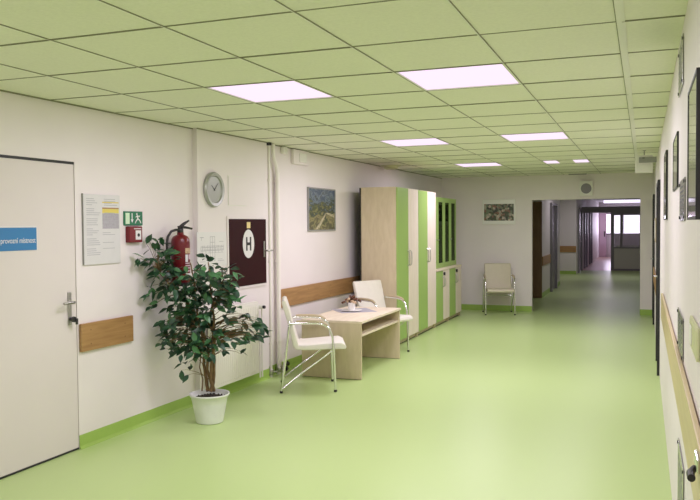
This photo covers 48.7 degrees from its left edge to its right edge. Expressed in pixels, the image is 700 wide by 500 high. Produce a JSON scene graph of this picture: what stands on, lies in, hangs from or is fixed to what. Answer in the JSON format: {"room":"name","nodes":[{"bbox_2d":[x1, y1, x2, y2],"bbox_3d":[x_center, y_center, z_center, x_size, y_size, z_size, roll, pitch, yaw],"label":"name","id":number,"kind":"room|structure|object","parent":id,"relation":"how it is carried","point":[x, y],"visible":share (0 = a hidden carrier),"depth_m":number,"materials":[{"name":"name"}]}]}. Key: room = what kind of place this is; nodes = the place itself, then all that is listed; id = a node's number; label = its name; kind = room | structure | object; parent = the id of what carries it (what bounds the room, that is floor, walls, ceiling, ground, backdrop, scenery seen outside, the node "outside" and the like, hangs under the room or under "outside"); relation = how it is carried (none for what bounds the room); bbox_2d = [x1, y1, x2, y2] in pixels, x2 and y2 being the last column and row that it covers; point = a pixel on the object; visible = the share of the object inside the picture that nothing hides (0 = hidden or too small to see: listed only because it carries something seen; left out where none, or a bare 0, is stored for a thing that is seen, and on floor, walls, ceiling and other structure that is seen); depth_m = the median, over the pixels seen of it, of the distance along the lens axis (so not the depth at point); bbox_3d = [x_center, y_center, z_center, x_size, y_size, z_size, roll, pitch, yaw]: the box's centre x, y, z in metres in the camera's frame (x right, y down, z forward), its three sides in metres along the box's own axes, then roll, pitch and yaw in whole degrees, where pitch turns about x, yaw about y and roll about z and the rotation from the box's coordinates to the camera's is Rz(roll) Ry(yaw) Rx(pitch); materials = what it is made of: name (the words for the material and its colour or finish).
{"room":"hospital interior","nodes":[
{"label":"hospital interior","id":0,"kind":"room"},
{"bbox_2d":[0,91,440,448],"bbox_3d":[-1.758,0.096,6.077,0.140,2.600,18.700,0,2,22],"label":"wall","id":1,"kind":"structure","parent":0,"point":[147,164],"depth_m":6.19,"materials":[{"name":"white paint"}]},
{"bbox_2d":[0,154,78,479],"bbox_3d":[-2.093,0.413,5.043,0.107,2.035,0.908,0,2,22],"label":"door","id":2,"kind":"structure","parent":1,"relation":"in","point":[39,385],"depth_m":5.13,"materials":[{"name":"white wood"}]},
{"bbox_2d":[0,226,37,250],"bbox_3d":[-2.133,-0.074,4.966,0.006,0.156,0.336,0,2,22],"label":"door sign","id":3,"kind":"object","parent":2,"relation":"attached to","point":[12,238],"visible":1,"depth_m":4.97,"materials":[{"name":"blue plastic"}]},
{"bbox_2d":[81,193,120,264],"bbox_3d":[-1.827,-0.153,5.696,0.015,0.512,0.403,0,2,22],"label":"notice board","id":4,"kind":"object","parent":1,"relation":"attached to","point":[100,213],"visible":1,"depth_m":5.67,"materials":[{"name":"paper"}]},
{"bbox_2d":[79,315,133,351],"bbox_3d":[-1.803,0.617,5.753,0.026,0.200,0.580,0,2,22],"label":"board","id":5,"kind":"object","parent":1,"relation":"attached to","point":[114,331],"visible":1,"depth_m":5.71,"materials":[{"name":"brown wood"}]},
{"bbox_2d":[123,211,142,224],"bbox_3d":[-1.691,-0.246,6.033,0.013,0.109,0.224,0,2,22],"label":"exit sign","id":6,"kind":"object","parent":1,"relation":"attached to","point":[129,217],"visible":1,"depth_m":6.02,"materials":[{"name":"green plastic"}]},
{"bbox_2d":[126,226,141,242],"bbox_3d":[-1.678,-0.121,6.023,0.046,0.125,0.160,0,2,22],"label":"button","id":7,"kind":"object","parent":1,"relation":"attached to","point":[133,233],"visible":1,"depth_m":5.99,"materials":[{"name":"red plastic"}]},
{"bbox_2d":[166,220,192,285],"bbox_3d":[-1.419,0.024,6.451,0.199,0.551,0.195,-1,2,-3],"label":"fire extinguisher","id":8,"kind":"object","parent":1,"relation":"attached to","point":[181,242],"visible":0.76,"depth_m":6.41,"materials":[{"name":"red metal"}]},
{"bbox_2d":[79,355,301,448],"bbox_3d":[-1.688,1.350,5.984,0.072,0.098,18.300,0,2,22],"label":"baseboard","id":9,"kind":"structure","parent":1,"relation":"attached to","point":[104,433],"depth_m":6.30,"materials":[{"name":"green plastic"}]},
{"bbox_2d":[197,232,226,266],"bbox_3d":[-1.248,-0.006,7.008,0.005,0.315,0.490,0,2,22],"label":"notice","id":10,"kind":"object","parent":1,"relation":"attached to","point":[213,244],"depth_m":7.01,"materials":[{"name":"white paper"}]},
{"bbox_2d":[203,172,224,206],"bbox_3d":[-1.229,-0.547,7.008,0.034,0.320,0.320,0,2,22],"label":"wall clock","id":11,"kind":"object","parent":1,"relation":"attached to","point":[213,185],"visible":1,"depth_m":6.99,"materials":[{"name":"silver metal"}]},
{"bbox_2d":[192,128,268,390],"bbox_3d":[-1.123,0.119,7.417,0.070,2.457,1.285,0,2,22],"label":"pillar","id":12,"kind":"structure","parent":1,"relation":"attached to","point":[222,154],"depth_m":7.24,"materials":[{"name":"white paint"}]},
{"bbox_2d":[208,301,265,388],"bbox_3d":[-1.065,0.904,7.339,0.140,0.772,0.962,0,2,26],"label":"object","id":13,"kind":"object","parent":1,"relation":"attached to","point":[234,366],"visible":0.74,"depth_m":7.31,"materials":[{"name":"white paint"}]},
{"bbox_2d":[208,301,257,310],"bbox_3d":[-1.086,0.526,7.269,0.049,0.012,0.830,0,2,22],"label":"grille","id":14,"kind":"object","parent":13,"relation":"attached to","point":[254,303],"depth_m":7.42,"materials":[{"name":"white metal"}]},
{"bbox_2d":[228,175,246,205],"bbox_3d":[-1.079,-0.564,7.417,0.006,0.282,0.344,0,2,22],"label":"access panel","id":15,"kind":"object","parent":1,"relation":"attached to","point":[236,185],"visible":1,"depth_m":7.40,"materials":[{"name":"white"}]},
{"bbox_2d":[226,216,272,289],"bbox_3d":[-0.971,0.021,7.596,0.077,0.700,0.785,0,2,22],"label":"cabinet","id":16,"kind":"object","parent":1,"relation":"attached to","point":[246,235],"visible":0.91,"depth_m":7.57,"materials":[{"name":"red metal"}]},
{"bbox_2d":[267,142,277,376],"bbox_3d":[-0.822,0.107,8.037,0.122,2.437,0.060,0,2,22],"label":"pipe","id":17,"kind":"object","parent":1,"relation":"attached to","point":[269,144],"visible":0.95,"depth_m":8.03,"materials":[{"name":"white metal"}]},
{"bbox_2d":[271,143,288,373],"bbox_3d":[-0.752,0.102,8.189,0.137,2.437,0.149,0,2,22],"label":"pipe","id":18,"kind":"object","parent":1,"relation":"attached to","point":[279,367],"visible":0.95,"depth_m":8.21,"materials":[{"name":"white metal"}]},
{"bbox_2d":[279,173,289,372],"bbox_3d":[-0.723,0.247,8.268,0.136,2.140,0.051,0,2,9],"label":"pipe","id":19,"kind":"object","parent":1,"relation":"attached to","point":[287,362],"visible":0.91,"depth_m":8.27,"materials":[{"name":"white metal"}]},
{"bbox_2d":[281,147,287,154],"bbox_3d":[-0.708,-1.077,8.381,0.064,0.080,0.090,0,2,22],"label":"sensor","id":20,"kind":"object","parent":1,"relation":"attached to","point":[284,150],"visible":1,"depth_m":8.35,"materials":[{"name":"white plastic"}]},
{"bbox_2d":[291,149,308,165],"bbox_3d":[-0.560,-1.045,8.759,0.055,0.165,0.400,0,2,22],"label":"air vent","id":21,"kind":"object","parent":1,"relation":"in","point":[298,157],"visible":1,"depth_m":8.69,"materials":[{"name":"white plastic"}]},
{"bbox_2d":[281,276,359,307],"bbox_3d":[-0.253,0.482,9.577,0.027,0.200,2.716,0,2,22],"label":"board","id":22,"kind":"object","parent":1,"relation":"attached to","point":[316,291],"visible":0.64,"depth_m":9.24,"materials":[{"name":"brown wood"}]},
{"bbox_2d":[307,187,335,230],"bbox_3d":[-0.340,-0.488,9.354,0.022,0.515,0.800,0,2,22],"label":"framed picture","id":23,"kind":"object","parent":1,"relation":"attached to","point":[321,202],"visible":1,"depth_m":9.34,"materials":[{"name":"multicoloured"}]},
{"bbox_2d":[436,197,443,268],"bbox_3d":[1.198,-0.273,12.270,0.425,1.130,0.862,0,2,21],"label":"door","id":24,"kind":"structure","parent":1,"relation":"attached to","point":[439,201],"depth_m":12.37,"materials":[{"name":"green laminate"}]},
{"bbox_2d":[444,198,455,266],"bbox_3d":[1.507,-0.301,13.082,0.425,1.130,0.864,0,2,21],"label":"door","id":25,"kind":"structure","parent":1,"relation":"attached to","point":[449,204],"depth_m":12.97,"materials":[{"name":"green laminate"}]},
{"bbox_2d":[0,257,671,499],"bbox_3d":[4.356,1.042,17.540,6.700,0.120,44.600,0,2,21],"label":"floor","id":26,"kind":"structure","parent":0,"point":[561,399],"depth_m":5.96,"materials":[{"name":"green laminate"}]},
{"bbox_2d":[132,234,271,424],"bbox_3d":[-1.141,0.626,6.227,1.084,1.522,0.604,0,2,-2],"label":"potted ficus","id":27,"kind":"object","parent":26,"relation":"on","point":[209,404],"visible":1,"depth_m":6.14,"materials":[{"name":"plant"}]},
{"bbox_2d":[189,389,229,424],"bbox_3d":[-1.132,1.269,6.241,0.324,0.235,0.324,0,2,21],"label":"pot","id":28,"kind":"object","parent":27,"relation":"attached to","point":[209,406],"depth_m":6.14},
{"bbox_2d":[280,296,345,392],"bbox_3d":[-0.367,0.900,7.552,0.635,0.876,0.530,-1,2,-4],"label":"armchair","id":29,"kind":"object","parent":26,"relation":"on","point":[331,342],"visible":1,"depth_m":7.32,"materials":[{"name":"silver metal"}]},
{"bbox_2d":[301,306,400,379],"bbox_3d":[0.046,1.001,8.601,0.677,0.600,1.352,0,2,21],"label":"desk","id":30,"kind":"object","parent":26,"relation":"on","point":[364,334],"visible":0.85,"depth_m":8.07,"materials":[{"name":"brown wood"}]},
{"bbox_2d":[332,308,376,312],"bbox_3d":[0.045,0.692,8.859,0.420,0.002,0.420,-1,2,-17],"label":"doily","id":31,"kind":"object","parent":30,"relation":"on","point":[363,309],"visible":0.79,"depth_m":8.84,"materials":[{"name":"white fabric"}]},
{"bbox_2d":[342,309,361,311],"bbox_3d":[0.020,0.686,8.793,0.240,0.015,0.240,0,2,21],"label":"saucer","id":32,"kind":"object","parent":31,"relation":"on","point":[347,310],"visible":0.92,"depth_m":8.79,"materials":[{"name":"white ceramic"}]},
{"bbox_2d":[341,295,360,310],"bbox_3d":[0.021,0.598,8.798,0.174,0.175,0.194,-2,3,-44],"label":"potted plant","id":33,"kind":"object","parent":32,"relation":"on","point":[351,301],"visible":1,"depth_m":8.77,"materials":[{"name":"white ceramic"}]},
{"bbox_2d":[348,302,354,310],"bbox_3d":[0.019,0.641,8.791,0.084,0.090,0.084,0,2,21],"label":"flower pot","id":34,"kind":"object","parent":33,"relation":"attached to","point":[351,305],"depth_m":8.76,"materials":[{"name":"white ceramic"}]},
{"bbox_2d":[362,319,397,335],"bbox_3d":[0.044,0.855,8.597,0.625,0.023,1.290,0,2,21],"label":"shelf","id":35,"kind":"object","parent":30,"relation":"attached to","point":[374,325],"depth_m":8.71,"materials":[{"name":"brown wood"}]},
{"bbox_2d":[353,280,412,351],"bbox_3d":[0.398,0.829,9.594,0.530,0.876,0.635,-2,2,-42],"label":"armchair","id":36,"kind":"object","parent":26,"relation":"on","point":[370,292],"visible":0.47,"depth_m":9.68,"materials":[{"name":"beige"}]},
{"bbox_2d":[359,187,418,343],"bbox_3d":[0.563,0.204,10.486,0.557,2.066,0.978,0,2,21],"label":"wardrobe","id":37,"kind":"object","parent":26,"relation":"on","point":[388,215],"visible":0.84,"depth_m":10.07,"materials":[{"name":"brown wood"}]},
{"bbox_2d":[417,190,435,336],"bbox_3d":[0.912,0.171,11.404,0.557,2.066,0.976,0,2,21],"label":"wardrobe","id":38,"kind":"object","parent":26,"relation":"on","point":[426,200],"visible":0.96,"depth_m":11.27,"materials":[{"name":"brown wood"}]},
{"bbox_2d":[435,267,449,326],"bbox_3d":[1.256,0.733,12.283,0.533,0.882,0.863,0,2,21],"label":"base cabinet","id":39,"kind":"object","parent":26,"relation":"on","point":[442,274],"visible":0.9,"depth_m":12.16,"materials":[{"name":"brown wood"}]},
{"bbox_2d":[436,267,449,271],"bbox_3d":[1.238,0.306,12.275,0.503,0.027,0.863,0,2,21],"label":"countertop","id":40,"kind":"structure","parent":39,"relation":"on","point":[442,268],"depth_m":12.22,"materials":[{"name":"brown wood"}]},
{"bbox_2d":[446,264,461,320],"bbox_3d":[1.564,0.705,13.095,0.533,0.882,0.865,0,2,21],"label":"base cabinet","id":41,"kind":"object","parent":26,"relation":"on","point":[455,270],"visible":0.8,"depth_m":13.00,"materials":[{"name":"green wood"}]},
{"bbox_2d":[446,264,461,268],"bbox_3d":[1.547,0.277,13.087,0.503,0.027,0.865,0,2,21],"label":"countertop","id":42,"kind":"structure","parent":41,"relation":"on","point":[456,265],"depth_m":13.08,"materials":[{"name":"brown wood"}]},
{"bbox_2d":[482,263,515,314],"bbox_3d":[2.618,0.683,13.600,0.530,0.876,0.635,0,2,5],"label":"armchair","id":43,"kind":"object","parent":26,"relation":"on","point":[498,277],"visible":1,"depth_m":13.77,"materials":[{"name":"beige"}]},
{"bbox_2d":[582,206,639,270],"bbox_3d":[8.823,-0.598,25.782,2.126,2.560,0.080,0,2,21],"label":"wall","id":44,"kind":"structure","parent":26,"relation":"on","point":[623,258],"depth_m":25.69,"materials":[{"name":"grey metal"}]},
{"bbox_2d":[614,233,639,245],"bbox_3d":[12.629,-0.200,34.946,1.300,1.120,0.520,0,2,21],"label":"sideboard","id":45,"kind":"object","parent":26,"relation":"on","point":[629,239],"visible":0.32,"depth_m":34.72,"materials":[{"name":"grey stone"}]},
{"bbox_2d":[0,0,687,178],"bbox_3d":[0.000,-1.050,5.261,4.256,0.058,18.301,0,2,21],"label":"ceiling","id":46,"kind":"structure","parent":0,"point":[598,73],"depth_m":4.28,"materials":[{"name":"tile"}]},
{"bbox_2d":[208,81,332,102],"bbox_3d":[-0.497,-1.028,4.990,0.611,0.027,0.662,0,2,21],"label":"recessed light","id":47,"kind":"object","parent":46,"relation":"in","point":[288,90],"visible":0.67,"depth_m":5.01,"materials":[{"name":"white plastic"}]},
{"bbox_2d":[381,165,400,169],"bbox_3d":[0.593,-1.198,11.238,0.300,0.055,0.300,0,2,21],"label":"smoke detector","id":48,"kind":"object","parent":46,"relation":"attached to","point":[387,167],"visible":1,"depth_m":11.15,"materials":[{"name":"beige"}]},
{"bbox_2d":[380,138,448,146],"bbox_3d":[0.684,-1.137,8.100,0.611,0.027,0.662,0,2,21],"label":"recessed light","id":49,"kind":"object","parent":46,"relation":"in","point":[430,141],"visible":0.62,"depth_m":8.14,"materials":[{"name":"white plastic"}]},
{"bbox_2d":[397,64,519,90],"bbox_3d":[0.653,-1.023,4.554,0.611,0.027,0.662,0,2,21],"label":"recessed light","id":50,"kind":"object","parent":46,"relation":"in","point":[498,74],"visible":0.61,"depth_m":4.56,"materials":[{"name":"white plastic"}]},
{"bbox_2d":[454,163,502,166],"bbox_3d":[1.866,-1.246,11.209,0.611,0.027,0.662,0,2,21],"label":"recessed light","id":51,"kind":"object","parent":46,"relation":"in","point":[473,164],"visible":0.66,"depth_m":11.24,"materials":[{"name":"white plastic"}]},
{"bbox_2d":[499,132,568,141],"bbox_3d":[1.834,-1.132,7.663,0.611,0.027,0.662,0,2,21],"label":"recessed light","id":52,"kind":"object","parent":46,"relation":"in","point":[558,135],"visible":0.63,"depth_m":7.68,"materials":[{"name":"white plastic"}]},
{"bbox_2d":[542,159,589,163],"bbox_3d":[3.015,-1.241,10.773,0.611,0.027,0.662,0,2,21],"label":"recessed light","id":53,"kind":"object","parent":46,"relation":"in","point":[585,160],"visible":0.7,"depth_m":10.81,"materials":[{"name":"white plastic"}]},
{"bbox_2d":[573,159,588,161],"bbox_3d":[3.199,-1.236,10.703,0.193,0.008,0.518,0,2,21],"label":"diffuser","id":54,"kind":"object","parent":53,"relation":"attached to","point":[586,160],"depth_m":10.64,"materials":[{"name":"white plastic"}]},
{"bbox_2d":[635,150,656,172],"bbox_3d":[3.502,-1.048,9.161,0.235,0.265,0.127,0,2,21],"label":"emergency light","id":55,"kind":"object","parent":46,"relation":"hanging from","point":[643,163],"visible":1,"depth_m":9.12,"materials":[{"name":"grey plastic"}]},
{"bbox_2d":[637,164,651,171],"bbox_3d":[3.470,-0.970,9.134,0.165,0.090,0.006,0,2,21],"label":"diffuser","id":56,"kind":"object","parent":55,"relation":"attached to","point":[640,167],"depth_m":9.13,"materials":[{"name":"white"}]},
{"bbox_2d":[441,172,653,310],"bbox_3d":[3.140,-0.194,13.934,4.376,2.600,0.080,0,2,21],"label":"wall","id":57,"kind":"structure","parent":0,"point":[477,244],"depth_m":13.94,"materials":[{"name":"white paint"}]},
{"bbox_2d":[482,199,515,224],"bbox_3d":[2.699,-0.691,14.030,0.594,0.455,0.022,0,2,21],"label":"framed print","id":58,"kind":"object","parent":57,"relation":"attached to","point":[494,211],"visible":1,"depth_m":14.02,"materials":[{"name":"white paper"}]},
{"bbox_2d":[461,304,651,315],"bbox_3d":[3.429,1.058,13.822,3.706,0.100,0.006,0,2,21],"label":"baseboard","id":59,"kind":"structure","parent":57,"relation":"attached to","point":[463,306],"depth_m":14.07,"materials":[{"name":"green plastic"}]},
{"bbox_2d":[580,181,592,195],"bbox_3d":[4.107,-1.073,13.450,0.220,0.260,0.082,0,2,21],"label":"loudspeaker","id":60,"kind":"object","parent":57,"relation":"attached to","point":[586,187],"visible":1,"depth_m":13.41,"materials":[{"name":"white plastic"}]},
{"bbox_2d":[581,183,590,192],"bbox_3d":[4.093,-1.067,13.415,0.176,0.176,0.007,0,2,21],"label":"grille","id":61,"kind":"object","parent":60,"relation":"attached to","point":[585,187],"depth_m":13.42,"materials":[{"name":"grey metal"}]},
{"bbox_2d":[533,199,598,292],"bbox_3d":[6.846,-0.567,25.304,1.230,2.560,23.820,0,2,21],"label":"wall","id":62,"kind":"structure","parent":0,"point":[567,209],"depth_m":24.14,"materials":[{"name":"white paint"}]},
{"bbox_2d":[533,202,541,297],"bbox_3d":[3.779,-0.003,16.487,0.600,2.035,0.109,0,2,21],"label":"door","id":63,"kind":"structure","parent":62,"relation":"in","point":[537,206],"depth_m":16.42,"materials":[{"name":"brown wood"}]},
{"bbox_2d":[542,254,550,265],"bbox_3d":[4.349,0.217,17.139,0.025,0.195,1.400,0,2,21],"label":"board","id":64,"kind":"object","parent":62,"relation":"attached to","point":[546,259],"visible":1,"depth_m":17.05,"materials":[{"name":"brown wood"}]},
{"bbox_2d":[550,203,557,291],"bbox_3d":[4.847,-0.080,18.384,0.070,2.060,1.100,0,2,21],"label":"door","id":65,"kind":"structure","parent":62,"relation":"in","point":[553,206],"depth_m":18.51,"materials":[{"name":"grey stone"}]},
{"bbox_2d":[542,271,575,296],"bbox_3d":[5.359,0.834,20.363,0.490,0.100,8.200,0,2,21],"label":"baseboard","id":66,"kind":"structure","parent":62,"relation":"attached to","point":[547,291],"depth_m":24.10,"materials":[{"name":"green plastic"}]},
{"bbox_2d":[560,246,575,251],"bbox_3d":[6.804,-0.027,24.158,0.490,0.195,0.025,0,2,21],"label":"board","id":67,"kind":"object","parent":62,"relation":"attached to","point":[562,248],"visible":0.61,"depth_m":24.15,"materials":[{"name":"brown wood"}]},
{"bbox_2d":[578,208,582,272],"bbox_3d":[7.512,-0.320,25.230,0.070,2.060,1.300,0,2,21],"label":"door","id":68,"kind":"structure","parent":62,"relation":"in","point":[580,211],"depth_m":25.55,"materials":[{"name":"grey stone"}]},
{"bbox_2d":[584,213,587,267],"bbox_3d":[8.417,-0.403,27.613,0.070,2.060,1.200,0,2,21],"label":"door","id":69,"kind":"structure","parent":62,"relation":"in","point":[585,214],"depth_m":27.13,"materials":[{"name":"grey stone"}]},
{"bbox_2d":[589,213,592,263],"bbox_3d":[9.411,-0.495,30.229,0.070,2.060,1.200,0,2,21],"label":"door","id":70,"kind":"structure","parent":62,"relation":"in","point":[590,214],"depth_m":29.70,"materials":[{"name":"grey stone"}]},
{"bbox_2d":[599,213,605,256],"bbox_3d":[11.665,-0.696,36.119,0.560,2.030,0.080,0,2,21],"label":"door","id":71,"kind":"structure","parent":62,"relation":"in","point":[602,216],"depth_m":36.07,"materials":[{"name":"pink wood"}]},
{"bbox_2d":[599,202,639,256],"bbox_3d":[12.140,-0.954,36.106,3.456,2.560,0.150,0,2,21],"label":"wall","id":72,"kind":"structure","parent":0,"point":[601,204],"depth_m":36.06,"materials":[{"name":"white paint"}]},
{"bbox_2d":[606,213,639,234],"bbox_3d":[12.777,-1.219,35.780,1.836,1.000,0.070,0,2,21],"label":"window","id":73,"kind":"structure","parent":72,"relation":"in","point":[631,223],"depth_m":35.80,"materials":[{"name":"white glass"}]},
{"bbox_2d":[654,0,699,499],"bbox_3d":[6.585,-0.309,16.700,0.140,2.600,44.500,0,2,21],"label":"wall","id":74,"kind":"structure","parent":0,"point":[679,240],"depth_m":3.76,"materials":[{"name":"white paint"}]},
{"bbox_2d":[650,194,654,324],"bbox_3d":[4.852,0.132,12.423,0.068,2.020,0.950,0,2,21],"label":"door","id":75,"kind":"structure","parent":74,"relation":"in","point":[653,202],"depth_m":11.99,"materials":[{"name":"black plastic"}]},
{"bbox_2d":[653,267,655,294],"bbox_3d":[4.170,0.406,10.578,0.022,0.200,2.900,0,2,21],"label":"rail","id":76,"kind":"object","parent":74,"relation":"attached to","point":[654,272],"visible":0.66,"depth_m":10.33,"materials":[{"name":"brown wood"}]},
{"bbox_2d":[654,218,655,241],"bbox_3d":[4.041,-0.267,10.229,0.022,0.310,1.200,0,2,21],"label":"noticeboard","id":77,"kind":"object","parent":74,"relation":"attached to","point":[655,218],"visible":0.73,"depth_m":9.83,"materials":[{"name":"beige"}]},
{"bbox_2d":[653,179,660,375],"bbox_3d":[3.326,0.272,8.406,0.068,2.020,0.950,0,2,21],"label":"door","id":78,"kind":"structure","parent":74,"relation":"in","point":[658,185],"depth_m":7.97,"materials":[{"name":"black wood"}]},
{"bbox_2d":[664,150,667,219],"bbox_3d":[2.329,-0.469,5.708,0.015,0.490,0.550,0,2,21],"label":"framed picture","id":79,"kind":"object","parent":74,"relation":"attached to","point":[666,151],"visible":0.93,"depth_m":5.46,"materials":[{"name":"black plastic"}]},
{"bbox_2d":[673,131,678,191],"bbox_3d":[1.691,-0.450,4.019,0.009,0.270,0.580,0,2,21],"label":"framed picture","id":80,"kind":"object","parent":74,"relation":"attached to","point":[676,139],"visible":0.99,"depth_m":3.85,"materials":[{"name":"black plastic"}]},
{"bbox_2d":[661,293,699,499],"bbox_3d":[1.525,0.557,3.614,0.022,0.205,6.000,0,2,21],"label":"rail","id":81,"kind":"object","parent":74,"relation":"attached to","point":[689,424],"visible":1,"depth_m":2.82,"materials":[{"name":"brown wood"}]},
{"bbox_2d":[686,450,699,481],"bbox_3d":[0.883,0.556,1.996,0.030,0.059,0.100,0,2,21],"label":"door handle","id":82,"kind":"object","parent":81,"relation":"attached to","point":[690,473],"visible":1,"depth_m":1.96,"materials":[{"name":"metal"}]},
{"bbox_2d":[677,438,683,499],"bbox_3d":[1.428,1.057,3.348,0.010,0.365,0.500,0,2,21],"label":"plate","id":83,"kind":"object","parent":74,"relation":"attached to","point":[680,495],"visible":1,"depth_m":3.31,"materials":[{"name":"grey"}]},
{"bbox_2d":[677,307,683,361],"bbox_3d":[1.460,0.366,3.424,0.010,0.180,0.490,0,2,21],"label":"plate","id":84,"kind":"object","parent":74,"relation":"attached to","point":[680,318],"visible":1,"depth_m":3.36,"materials":[{"name":"grey"}]},
{"bbox_2d":[678,33,683,97],"bbox_3d":[1.488,-0.821,3.484,0.010,0.210,0.420,0,2,21],"label":"plate","id":85,"kind":"object","parent":74,"relation":"attached to","point":[681,51],"visible":0.99,"depth_m":3.39,"materials":[{"name":"grey"}]},
{"bbox_2d":[679,177,685,220],"bbox_3d":[1.417,-0.212,3.302,0.010,0.175,0.450,0,2,21],"label":"plate","id":86,"kind":"object","parent":74,"relation":"attached to","point":[682,185],"visible":1,"depth_m":3.24,"materials":[{"name":"grey"}]},
{"bbox_2d":[687,67,699,219],"bbox_3d":[0.925,-0.263,2.048,0.040,0.365,0.400,0,2,21],"label":"framed picture","id":87,"kind":"object","parent":74,"relation":"attached to","point":[693,125],"visible":1,"depth_m":1.98,"materials":[{"name":"black glass"}]},
{"bbox_2d":[689,315,699,361],"bbox_3d":[1.030,0.258,2.297,0.016,0.111,0.494,0,2,21],"label":"light switch","id":88,"kind":"object","parent":74,"relation":"attached to","point":[694,330],"visible":1,"depth_m":2.27,"materials":[{"name":"beige plastic"}]},
{"bbox_3d":[8.267,-1.928,25.893,3.456,0.100,26.020,0,2,21],"label":"ceiling","id":89,"kind":"structure","parent":0,"visible":0},
{"bbox_2d":[603,198,639,202],"bbox_3d":[11.038,-1.979,31.058,1.670,0.170,0.440,0,2,21],"label":"light","id":90,"kind":"object","parent":89,"relation":"attached to","point":[628,200],"visible":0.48,"depth_m":30.89,"materials":[{"name":"grey plastic"}]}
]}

